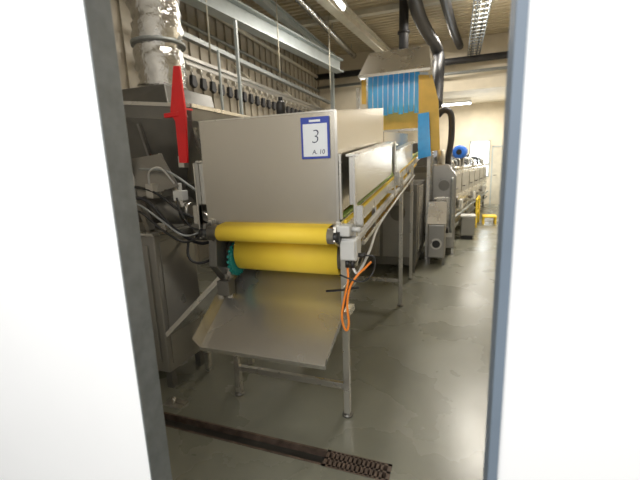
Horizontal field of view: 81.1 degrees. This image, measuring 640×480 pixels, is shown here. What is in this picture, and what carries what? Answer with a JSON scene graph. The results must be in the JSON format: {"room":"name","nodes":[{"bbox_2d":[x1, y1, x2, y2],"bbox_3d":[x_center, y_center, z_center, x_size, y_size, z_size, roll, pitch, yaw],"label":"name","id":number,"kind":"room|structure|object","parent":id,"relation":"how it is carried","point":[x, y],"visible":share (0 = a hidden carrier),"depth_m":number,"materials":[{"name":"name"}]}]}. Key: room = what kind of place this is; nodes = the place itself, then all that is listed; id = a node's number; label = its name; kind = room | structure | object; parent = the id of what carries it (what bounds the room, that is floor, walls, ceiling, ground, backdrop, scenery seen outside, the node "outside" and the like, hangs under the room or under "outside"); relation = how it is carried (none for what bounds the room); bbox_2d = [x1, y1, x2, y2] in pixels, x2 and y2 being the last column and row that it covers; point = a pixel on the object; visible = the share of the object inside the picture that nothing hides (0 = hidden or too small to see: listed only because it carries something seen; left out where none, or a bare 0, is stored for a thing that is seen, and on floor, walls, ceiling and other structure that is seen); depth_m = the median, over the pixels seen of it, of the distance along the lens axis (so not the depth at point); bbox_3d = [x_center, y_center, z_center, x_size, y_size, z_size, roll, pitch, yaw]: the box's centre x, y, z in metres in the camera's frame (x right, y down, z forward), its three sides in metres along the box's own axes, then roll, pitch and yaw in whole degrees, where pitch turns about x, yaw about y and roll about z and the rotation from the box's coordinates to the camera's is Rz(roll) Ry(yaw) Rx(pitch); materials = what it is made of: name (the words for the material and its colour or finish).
{"room":"processing plant","nodes":[
{"label":"processing plant","id":0,"kind":"room"},
{"bbox_2d":[110,0,319,261],"bbox_3d":[-1.433,-2.593,8.708,0.185,5.000,14.300,2,12,20],"label":"wall","id":1,"kind":"structure","parent":0,"point":[121,16],"depth_m":7.17,"materials":[{"name":"grey metal"}]},
{"bbox_2d":[181,19,319,91],"bbox_3d":[-1.538,-3.903,7.873,0.060,0.057,9.000,2,12,20],"label":"conduit","id":2,"kind":"object","parent":1,"relation":"attached to","point":[182,21],"visible":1,"depth_m":7.77,"materials":[{"name":"metal"}]},
{"bbox_2d":[182,31,330,110],"bbox_3d":[-1.173,-3.510,8.528,0.466,0.489,7.900,2,12,20],"label":"rail","id":3,"kind":"object","parent":1,"relation":"attached to","point":[245,80],"visible":0.55,"depth_m":7.37,"materials":[{"name":"metal"}]},
{"bbox_2d":[186,65,197,87],"bbox_3d":[-1.970,-2.504,5.727,0.120,0.339,0.130,2,12,20],"label":"hanger","id":4,"kind":"object","parent":3,"relation":"hanging from","point":[193,83],"visible":0.97,"depth_m":5.69,"materials":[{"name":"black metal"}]},
{"bbox_2d":[196,68,207,90],"bbox_3d":[-1.886,-2.552,5.957,0.120,0.339,0.130,2,12,20],"label":"hanger","id":5,"kind":"object","parent":3,"relation":"hanging from","point":[203,83],"visible":1,"depth_m":5.92,"materials":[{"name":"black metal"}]},
{"bbox_2d":[206,72,216,93],"bbox_3d":[-1.802,-2.601,6.188,0.120,0.339,0.130,2,12,20],"label":"hanger","id":6,"kind":"object","parent":3,"relation":"hanging from","point":[212,85],"visible":1,"depth_m":6.15,"materials":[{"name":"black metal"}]},
{"bbox_2d":[215,75,225,95],"bbox_3d":[-1.718,-2.650,6.418,0.120,0.339,0.130,2,12,20],"label":"hanger","id":7,"kind":"object","parent":3,"relation":"hanging from","point":[216,76],"visible":0.62,"depth_m":6.38,"materials":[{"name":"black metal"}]},
{"bbox_2d":[224,78,232,97],"bbox_3d":[-1.634,-2.698,6.649,0.120,0.339,0.130,2,12,20],"label":"hanger","id":8,"kind":"object","parent":3,"relation":"hanging from","point":[229,89],"visible":1,"depth_m":6.62,"materials":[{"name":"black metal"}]},
{"bbox_2d":[231,81,238,99],"bbox_3d":[-1.550,-2.747,6.879,0.120,0.339,0.130,2,12,20],"label":"hanger","id":9,"kind":"object","parent":3,"relation":"hanging from","point":[236,96],"visible":0.91,"depth_m":6.83,"materials":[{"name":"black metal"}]},
{"bbox_2d":[241,84,247,101],"bbox_3d":[-1.467,-2.795,7.110,0.120,0.339,0.130,2,12,20],"label":"hanger","id":10,"kind":"object","parent":3,"relation":"hanging from","point":[244,94],"visible":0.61,"depth_m":7.08,"materials":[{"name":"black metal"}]},
{"bbox_2d":[246,86,253,103],"bbox_3d":[-1.383,-2.844,7.340,0.120,0.339,0.130,2,12,20],"label":"hanger","id":11,"kind":"object","parent":3,"relation":"hanging from","point":[250,96],"visible":1,"depth_m":7.30,"materials":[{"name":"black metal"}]},
{"bbox_2d":[252,88,259,105],"bbox_3d":[-1.299,-2.892,7.571,0.120,0.339,0.130,2,12,20],"label":"hanger","id":12,"kind":"object","parent":3,"relation":"hanging from","point":[257,99],"visible":1,"depth_m":7.53,"materials":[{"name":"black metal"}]},
{"bbox_2d":[258,90,265,107],"bbox_3d":[-1.215,-2.941,7.801,0.120,0.339,0.130,2,12,20],"label":"hanger","id":13,"kind":"object","parent":3,"relation":"hanging from","point":[263,102],"visible":1,"depth_m":7.76,"materials":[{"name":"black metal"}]},
{"bbox_2d":[264,93,270,108],"bbox_3d":[-1.131,-2.990,8.031,0.120,0.339,0.130,2,12,20],"label":"hanger","id":14,"kind":"object","parent":3,"relation":"hanging from","point":[268,102],"visible":1,"depth_m":7.99,"materials":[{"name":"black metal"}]},
{"bbox_2d":[269,94,275,110],"bbox_3d":[-1.047,-3.038,8.262,0.120,0.339,0.130,2,12,20],"label":"hanger","id":15,"kind":"object","parent":3,"relation":"hanging from","point":[270,95],"visible":0.99,"depth_m":8.22,"materials":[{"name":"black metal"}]},
{"bbox_2d":[284,100,289,112],"bbox_3d":[-0.796,-3.184,8.953,0.120,0.339,0.130,2,12,20],"label":"hanger","id":16,"kind":"object","parent":3,"relation":"hanging from","point":[285,101],"visible":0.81,"depth_m":8.91,"materials":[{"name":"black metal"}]},
{"bbox_2d":[288,101,293,112],"bbox_3d":[-0.712,-3.232,9.184,0.120,0.339,0.130,2,12,20],"label":"hanger","id":17,"kind":"object","parent":3,"relation":"hanging from","point":[289,102],"visible":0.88,"depth_m":9.14,"materials":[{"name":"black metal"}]},
{"bbox_2d":[208,14,317,77],"bbox_3d":[-1.551,-4.295,7.795,0.090,0.086,9.000,2,12,20],"label":"conduit","id":18,"kind":"object","parent":1,"relation":"attached to","point":[241,31],"visible":0.48,"depth_m":8.63,"materials":[{"name":"metal"}]},
{"bbox_2d":[294,54,318,69],"bbox_3d":[-1.560,-4.540,7.747,0.040,0.038,9.000,2,12,20],"label":"conduit","id":19,"kind":"object","parent":1,"relation":"attached to","point":[294,54],"visible":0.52,"depth_m":10.98,"materials":[{"name":"metal"}]},
{"bbox_2d":[314,51,507,80],"bbox_3d":[2.815,-5.047,10.821,6.300,0.176,0.180,2,12,20],"label":"pipe","id":20,"kind":"object","parent":1,"relation":"attached to","point":[498,55],"visible":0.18,"depth_m":10.37,"materials":[{"name":"metal"}]},
{"bbox_2d":[317,66,506,88],"bbox_3d":[2.859,-4.773,10.972,6.300,0.076,0.080,2,12,20],"label":"pipe","id":21,"kind":"object","parent":1,"relation":"attached to","point":[502,67],"visible":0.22,"depth_m":10.56,"materials":[{"name":"metal"}]},
{"bbox_2d":[0,0,639,479],"bbox_3d":[-0.919,-1.091,1.037,9.500,5.000,0.080,2,12,20],"label":"wall","id":22,"kind":"structure","parent":0,"point":[70,408],"depth_m":0.82,"materials":[{"name":"white paint"}]},
{"bbox_2d":[83,0,171,479],"bbox_3d":[-0.587,0.143,1.183,0.024,2.500,0.092,2,12,20],"label":"trim","id":23,"kind":"structure","parent":22,"relation":"attached to","point":[98,13],"depth_m":1.14,"materials":[{"name":"metal"}]},
{"bbox_2d":[483,0,528,479],"bbox_3d":[0.396,0.180,0.825,0.020,2.500,0.092,2,12,20],"label":"trim","id":24,"kind":"structure","parent":22,"relation":"attached to","point":[519,12],"depth_m":0.75,"materials":[{"name":"blue paint"}]},
{"bbox_2d":[158,204,498,479],"bbox_3d":[1.095,0.317,6.829,9.500,0.150,17.600,2,12,20],"label":"floor","id":25,"kind":"structure","parent":0,"point":[420,368],"depth_m":2.71,"materials":[{"name":"concrete"}]},
{"bbox_2d":[163,397,188,408],"bbox_3d":[-1.014,1.123,2.618,0.150,0.050,0.090,2,12,20],"label":"floor plate","id":26,"kind":"object","parent":25,"relation":"on","point":[173,402],"visible":0.96,"depth_m":2.61,"materials":[{"name":"silver metal"}]},
{"bbox_2d":[122,84,251,387],"bbox_3d":[-1.294,-0.206,3.430,1.654,2.360,1.670,2,12,20],"label":"machine","id":27,"kind":"object","parent":25,"relation":"on","point":[165,194],"visible":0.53,"depth_m":2.73,"materials":[{"name":"metal"}]},
{"bbox_2d":[122,84,213,107],"bbox_3d":[-1.475,-1.261,3.634,0.794,0.359,0.892,2,12,20],"label":"hood","id":28,"kind":"object","parent":27,"relation":"attached to","point":[161,92],"depth_m":3.35,"materials":[{"name":"metal"}]},
{"bbox_2d":[164,66,192,162],"bbox_3d":[-0.941,-0.828,2.514,0.173,0.612,0.115,2,12,20],"label":"scraper","id":29,"kind":"object","parent":27,"relation":"attached to","point":[178,109],"visible":1,"depth_m":2.45,"materials":[{"name":"plastic"}]},
{"bbox_2d":[165,277,254,371],"bbox_3d":[-0.813,0.576,2.901,0.442,1.000,0.665,2,12,20],"label":"chute","id":30,"kind":"object","parent":25,"relation":"on","point":[198,309],"visible":0.43,"depth_m":2.71,"materials":[{"name":"metal"}]},
{"bbox_2d":[217,50,223,109],"bbox_3d":[-1.411,-1.124,5.701,0.028,3.285,0.028,2,12,20],"label":"support pole","id":31,"kind":"object","parent":25,"relation":"on","point":[218,51],"visible":0.36,"depth_m":5.45,"materials":[{"name":"grey metal"}]},
{"bbox_2d":[233,19,243,114],"bbox_3d":[-1.168,-1.366,5.778,0.040,3.714,0.040,2,12,20],"label":"support pole","id":32,"kind":"object","parent":25,"relation":"on","point":[234,20],"visible":0.36,"depth_m":5.53,"materials":[{"name":"grey metal"}]},
{"bbox_2d":[163,411,326,464],"bbox_3d":[-0.600,1.237,2.323,1.325,0.092,0.114,2,12,20],"label":"channel","id":33,"kind":"object","parent":25,"relation":"on","point":[299,451],"visible":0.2,"depth_m":2.29,"materials":[{"name":"metal"}]},
{"bbox_2d":[192,141,418,417],"bbox_3d":[0.504,-0.228,4.493,1.161,1.867,5.291,2,12,20],"label":"conveyor","id":34,"kind":"object","parent":25,"relation":"on","point":[279,296],"visible":0.89,"depth_m":2.37,"materials":[{"name":"silver metal"}]},
{"bbox_2d":[192,258,362,369],"bbox_3d":[-0.248,0.397,2.392,0.940,0.493,0.670,2,12,20],"label":"tray","id":35,"kind":"object","parent":34,"relation":"on","point":[286,312],"depth_m":2.35,"materials":[{"name":"metal"}]},
{"bbox_2d":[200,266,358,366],"bbox_3d":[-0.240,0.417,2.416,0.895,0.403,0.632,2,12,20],"label":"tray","id":36,"kind":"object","parent":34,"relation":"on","point":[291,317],"depth_m":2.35,"materials":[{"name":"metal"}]},
{"bbox_2d":[198,108,382,226],"bbox_3d":[-0.078,-0.622,2.823,0.898,0.819,1.406,2,12,20],"label":"cover","id":37,"kind":"object","parent":34,"relation":"on","point":[255,170],"visible":0.83,"depth_m":2.20,"materials":[{"name":"metal"}]},
{"bbox_2d":[276,97,285,113],"bbox_3d":[-0.263,-0.899,2.510,0.063,0.115,0.064,2,12,20],"label":"canister","id":38,"kind":"object","parent":37,"relation":"on","point":[280,104],"visible":0.87,"depth_m":2.49,"materials":[{"name":"black plastic"}]},
{"bbox_2d":[300,116,329,158],"bbox_3d":[-0.027,-0.560,2.052,0.165,0.222,0.005,2,12,20],"label":"number sign","id":39,"kind":"object","parent":37,"relation":"attached to","point":[315,138],"visible":1,"depth_m":2.05,"materials":[{"name":"plastic"}]},
{"bbox_2d":[341,261,371,331],"bbox_3d":[0.211,0.324,2.143,0.198,0.393,0.062,-5,12,-13],"label":"cable","id":40,"kind":"object","parent":34,"relation":"hanging from","point":[370,262],"visible":1,"depth_m":2.12,"materials":[{"name":"orange plastic"}]},
{"bbox_2d":[339,255,375,282],"bbox_3d":[0.210,0.160,2.090,0.205,0.150,0.051,-2,11,2],"label":"cable","id":41,"kind":"object","parent":34,"relation":"attached to","point":[373,256],"visible":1,"depth_m":2.09,"materials":[{"name":"plastic"}]},
{"bbox_2d":[352,175,414,274],"bbox_3d":[0.706,-0.320,3.453,0.064,0.456,3.037,2,12,20],"label":"cable","id":42,"kind":"object","parent":34,"relation":"attached to","point":[394,202],"visible":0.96,"depth_m":2.50,"materials":[{"name":"white plastic"}]},
{"bbox_2d":[358,174,410,237],"bbox_3d":[0.717,-0.439,3.660,0.035,0.350,3.200,2,12,20],"label":"cable tray","id":43,"kind":"object","parent":34,"relation":"on","point":[370,193],"depth_m":2.95,"materials":[{"name":"silver metal"}]},
{"bbox_2d":[383,131,407,170],"bbox_3d":[0.591,-1.067,4.603,0.832,0.544,1.903,2,12,20],"label":"box","id":44,"kind":"object","parent":34,"relation":"on","point":[400,139],"visible":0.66,"depth_m":4.18,"materials":[{"name":"metal"}]},
{"bbox_2d":[330,72,334,109],"bbox_3d":[0.436,-2.926,11.700,0.100,4.363,0.100,2,12,20],"label":"support pole","id":45,"kind":"object","parent":25,"relation":"on","point":[332,91],"visible":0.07,"depth_m":11.35,"materials":[{"name":"grey metal"}]},
{"bbox_2d":[321,450,391,479],"bbox_3d":[0.201,1.265,2.038,0.365,0.092,0.120,2,12,20],"label":"drain grate","id":46,"kind":"object","parent":25,"relation":"on","point":[336,460],"visible":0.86,"depth_m":2.03,"materials":[{"name":"metal"}]},
{"bbox_2d":[358,180,424,272],"bbox_3d":[1.156,-0.294,6.173,1.015,1.300,1.530,2,12,20],"label":"cabinet","id":47,"kind":"object","parent":25,"relation":"on","point":[385,249],"visible":0.55,"depth_m":5.48,"materials":[{"name":"metal"}]},
{"bbox_2d":[356,45,439,257],"bbox_3d":[1.378,-1.438,6.472,1.365,3.410,1.285,2,12,20],"label":"machine","id":48,"kind":"object","parent":25,"relation":"on","point":[414,59],"visible":0.68,"depth_m":5.83,"materials":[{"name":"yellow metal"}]},
{"bbox_2d":[368,72,419,115],"bbox_3d":[1.198,-2.384,6.012,0.801,0.744,0.314,2,12,20],"label":"curtain","id":49,"kind":"object","parent":48,"relation":"hanging from","point":[385,97],"visible":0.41,"depth_m":5.88,"materials":[{"name":"blue plastic"}]},
{"bbox_2d":[418,112,430,158],"bbox_3d":[1.599,-1.594,5.721,0.204,0.687,0.030,2,12,20],"label":"flap","id":50,"kind":"object","parent":48,"relation":"hanging from","point":[424,146],"visible":1,"depth_m":5.71,"materials":[{"name":"plastic"}]},
{"bbox_2d":[427,201,448,264],"bbox_3d":[1.920,-0.136,6.075,0.310,0.975,0.700,2,12,20],"label":"base cabinet","id":51,"kind":"object","parent":25,"relation":"on","point":[437,210],"visible":1,"depth_m":5.81,"materials":[{"name":"metal"}]},
{"bbox_2d":[413,143,471,233],"bbox_3d":[2.526,-1.166,8.531,1.499,2.000,2.300,4,13,28],"label":"module","id":52,"kind":"object","parent":25,"relation":"on","point":[460,152],"visible":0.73,"depth_m":7.97,"materials":[{"name":"silver metal"}]},
{"bbox_2d":[432,150,457,253],"bbox_3d":[2.242,-0.694,6.712,0.430,1.800,0.852,2,12,20],"label":"tall cabinet","id":53,"kind":"object","parent":25,"relation":"on","point":[444,178],"visible":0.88,"depth_m":6.42,"materials":[{"name":"metal"}]},
{"bbox_2d":[439,107,454,163],"bbox_3d":[2.263,-1.884,6.782,0.340,1.016,0.163,2,12,20],"label":"pipe","id":54,"kind":"object","parent":53,"relation":"on","point":[451,117],"visible":0.88,"depth_m":6.72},
{"bbox_2d":[451,154,481,213],"bbox_3d":[3.631,-1.498,10.523,1.499,1.800,2.300,4,13,28],"label":"module","id":55,"kind":"object","parent":25,"relation":"on","point":[473,180],"visible":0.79,"depth_m":9.96,"materials":[{"name":"silver metal"}]},
{"bbox_2d":[460,214,475,239],"bbox_3d":[3.088,-0.282,7.832,0.300,0.500,0.340,2,12,20],"label":"control box","id":56,"kind":"object","parent":25,"relation":"on","point":[467,221],"visible":0.96,"depth_m":7.68,"materials":[{"name":"metal"}]},
{"bbox_2d":[464,154,488,205],"bbox_3d":[4.731,-1.927,12.497,1.499,1.800,2.300,4,13,28],"label":"module","id":57,"kind":"object","parent":25,"relation":"on","point":[482,169],"visible":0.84,"depth_m":12.02,"materials":[{"name":"silver metal"}]},
{"bbox_2d":[475,195,479,227],"bbox_3d":[3.953,-0.731,9.392,0.065,0.714,0.932,4,12,26],"label":"frame","id":58,"kind":"object","parent":25,"relation":"on","point":[477,207],"visible":0.94,"depth_m":9.07,"materials":[{"name":"yellow metal"}]},
{"bbox_2d":[482,214,496,223],"bbox_3d":[4.384,-0.543,9.689,0.330,0.200,0.400,2,12,20],"label":"step","id":59,"kind":"structure","parent":25,"relation":"on","point":[484,216],"depth_m":9.57,"materials":[{"name":"yellow metal"}]},
{"bbox_2d":[240,0,510,55],"bbox_3d":[1.030,-4.718,5.845,6.500,0.110,11.500,2,12,20],"label":"ceiling","id":60,"kind":"structure","parent":0,"point":[385,26],"depth_m":9.24,"materials":[{"name":"beige metal"}]},
{"bbox_2d":[125,0,187,89],"bbox_3d":[-1.554,-2.737,3.351,0.497,2.704,0.483,8,15,41],"label":"duct","id":61,"kind":"object","parent":60,"relation":"hanging from","point":[157,33],"visible":0.93,"depth_m":3.36,"materials":[{"name":"metal"}]},
{"bbox_2d":[205,0,210,54],"bbox_3d":[-1.685,-3.620,5.491,0.022,1.680,0.022,8,15,42],"label":"hanging rod","id":62,"kind":"object","parent":60,"relation":"hanging from","point":[205,0],"visible":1,"depth_m":5.57,"materials":[{"name":"paint"}]},
{"bbox_2d":[179,0,343,72],"bbox_3d":[-1.254,-3.836,6.505,0.220,0.310,7.677,4,13,27],"label":"ceiling beam","id":63,"kind":"structure","parent":62,"relation":"hanging from","point":[249,20],"depth_m":6.93,"materials":[{"name":"grey metal"}]},
{"bbox_2d":[276,0,280,76],"bbox_3d":[-0.798,-3.960,7.050,0.022,1.680,0.022,8,15,42],"label":"hanging rod","id":64,"kind":"object","parent":60,"relation":"hanging from","point":[276,0],"visible":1,"depth_m":7.07,"materials":[{"name":"paint"}]},
{"bbox_2d":[294,0,356,58],"bbox_3d":[-0.372,-4.734,7.274,0.162,0.318,8.202,2,12,20],"label":"insulated pipe","id":65,"kind":"object","parent":60,"relation":"hanging from","point":[303,4],"visible":0.95,"depth_m":8.44,"materials":[{"name":"metal"}]},
{"bbox_2d":[328,12,330,89],"bbox_3d":[0.209,-4.254,8.357,0.022,1.680,0.022,8,15,42],"label":"hanging rod","id":66,"kind":"object","parent":60,"relation":"hanging from","point":[328,12],"visible":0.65,"depth_m":8.35,"materials":[{"name":"paint"}]},
{"bbox_2d":[334,0,347,10],"bbox_3d":[0.284,-4.567,6.727,0.160,0.478,1.000,2,12,20],"label":"lamp","id":67,"kind":"object","parent":60,"relation":"hanging from","point":[341,4],"visible":1,"depth_m":7.01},
{"bbox_2d":[281,0,462,28],"bbox_3d":[1.849,-5.073,8.108,6.300,0.110,0.160,2,12,20],"label":"cross beam","id":68,"kind":"structure","parent":60,"relation":"attached to","point":[390,8],"depth_m":8.30,"materials":[{"name":"paint"}]},
{"bbox_2d":[407,0,444,107],"bbox_3d":[2.328,-3.944,8.118,0.672,2.060,4.069,2,12,20],"label":"exhaust pipe","id":69,"kind":"object","parent":68,"relation":"hanging from","point":[416,7],"visible":0.88,"depth_m":8.57,"materials":[{"name":"silver metal"}]},
{"bbox_2d":[440,0,463,49],"bbox_3d":[2.953,-4.930,8.403,0.234,0.200,4.246,3,12,24],"label":"duct","id":70,"kind":"object","parent":68,"relation":"hanging from","point":[446,5],"visible":1,"depth_m":8.34,"materials":[{"name":"silver metal"}]},
{"bbox_2d":[398,0,409,48],"bbox_3d":[1.783,-4.424,7.963,0.260,1.341,0.260,2,12,20],"label":"pipe","id":71,"kind":"object","parent":60,"relation":"hanging from","point":[403,32],"visible":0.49,"depth_m":7.86,"materials":[{"name":"grey metal"}]},
{"bbox_2d":[467,0,491,55],"bbox_3d":[2.764,-4.519,6.232,0.320,0.550,9.100,2,12,20],"label":"cable tray","id":72,"kind":"object","parent":60,"relation":"hanging from","point":[490,2],"visible":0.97,"depth_m":8.13,"materials":[{"name":"metal"}]},
{"bbox_2d":[470,1,478,55],"bbox_3d":[2.697,-4.290,6.304,0.036,0.036,9.100,2,12,20],"label":"cable","id":73,"kind":"object","parent":72,"relation":"on","point":[477,1],"visible":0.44,"depth_m":8.10,"materials":[{"name":"black plastic"}]},
{"bbox_2d":[472,0,481,52],"bbox_3d":[2.744,-4.288,6.288,0.036,0.036,9.100,2,12,20],"label":"cable","id":74,"kind":"object","parent":72,"relation":"on","point":[480,0],"visible":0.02,"depth_m":8.07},
{"bbox_2d":[476,0,487,54],"bbox_3d":[2.838,-4.285,6.254,0.036,0.036,9.100,2,12,20],"label":"cable","id":75,"kind":"object","parent":72,"relation":"on","point":[486,0],"visible":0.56,"depth_m":8.04,"materials":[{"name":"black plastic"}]},
{"bbox_3d":[0.836,-4.486,5.324,6.300,0.110,0.120,2,12,20],"label":"cross beam","id":76,"kind":"structure","parent":60,"relation":"attached to","visible":0},
{"bbox_2d":[253,0,334,54],"bbox_3d":[-0.835,-4.789,7.946,0.140,0.190,7.200,2,12,20],"label":"ceiling beam","id":77,"kind":"structure","parent":76,"relation":"attached to","point":[285,18],"depth_m":8.23,"materials":[{"name":"grey metal"}]},
{"bbox_2d":[319,32,508,109],"bbox_3d":[2.999,-3.304,11.512,6.300,5.000,0.120,2,12,20],"label":"wall","id":78,"kind":"structure","parent":0,"point":[345,97],"depth_m":10.76,"materials":[{"name":"beige paint"}]},
{"bbox_2d":[315,0,390,51],"bbox_3d":[0.711,-4.838,8.280,0.200,0.250,8.169,3,12,25],"label":"ceiling beam","id":79,"kind":"structure","parent":78,"relation":"attached to","point":[347,17],"depth_m":8.41,"materials":[{"name":"metal"}]},
{"bbox_2d":[396,101,504,203],"bbox_3d":[4.031,-3.251,14.412,6.300,3.700,0.162,2,12,20],"label":"wall","id":80,"kind":"structure","parent":0,"point":[479,121],"depth_m":13.59,"materials":[{"name":"white paint"}]},
{"bbox_2d":[470,140,490,176],"bbox_3d":[5.842,-2.971,13.710,0.680,1.300,0.050,2,12,20],"label":"window","id":81,"kind":"structure","parent":80,"relation":"in","point":[481,149],"depth_m":13.65,"materials":[{"name":"white glass"}]},
{"bbox_2d":[489,145,502,203],"bbox_3d":[6.461,-2.356,13.586,0.470,2.100,0.102,2,12,20],"label":"door","id":82,"kind":"structure","parent":80,"relation":"in","point":[496,160],"depth_m":13.61,"materials":[{"name":"paint"}]},
{"bbox_2d":[443,87,505,104],"bbox_3d":[3.463,-4.723,12.672,6.300,0.100,2.880,2,12,20],"label":"ceiling","id":83,"kind":"structure","parent":0,"point":[493,94],"depth_m":11.82,"materials":[{"name":"beige paint"}]},
{"bbox_2d":[442,99,471,105],"bbox_3d":[4.388,-4.566,12.433,1.200,0.178,0.160,2,12,20],"label":"lamp","id":84,"kind":"object","parent":83,"relation":"hanging from","point":[465,101],"visible":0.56,"depth_m":12.34,"materials":[{"name":"white plastic"}]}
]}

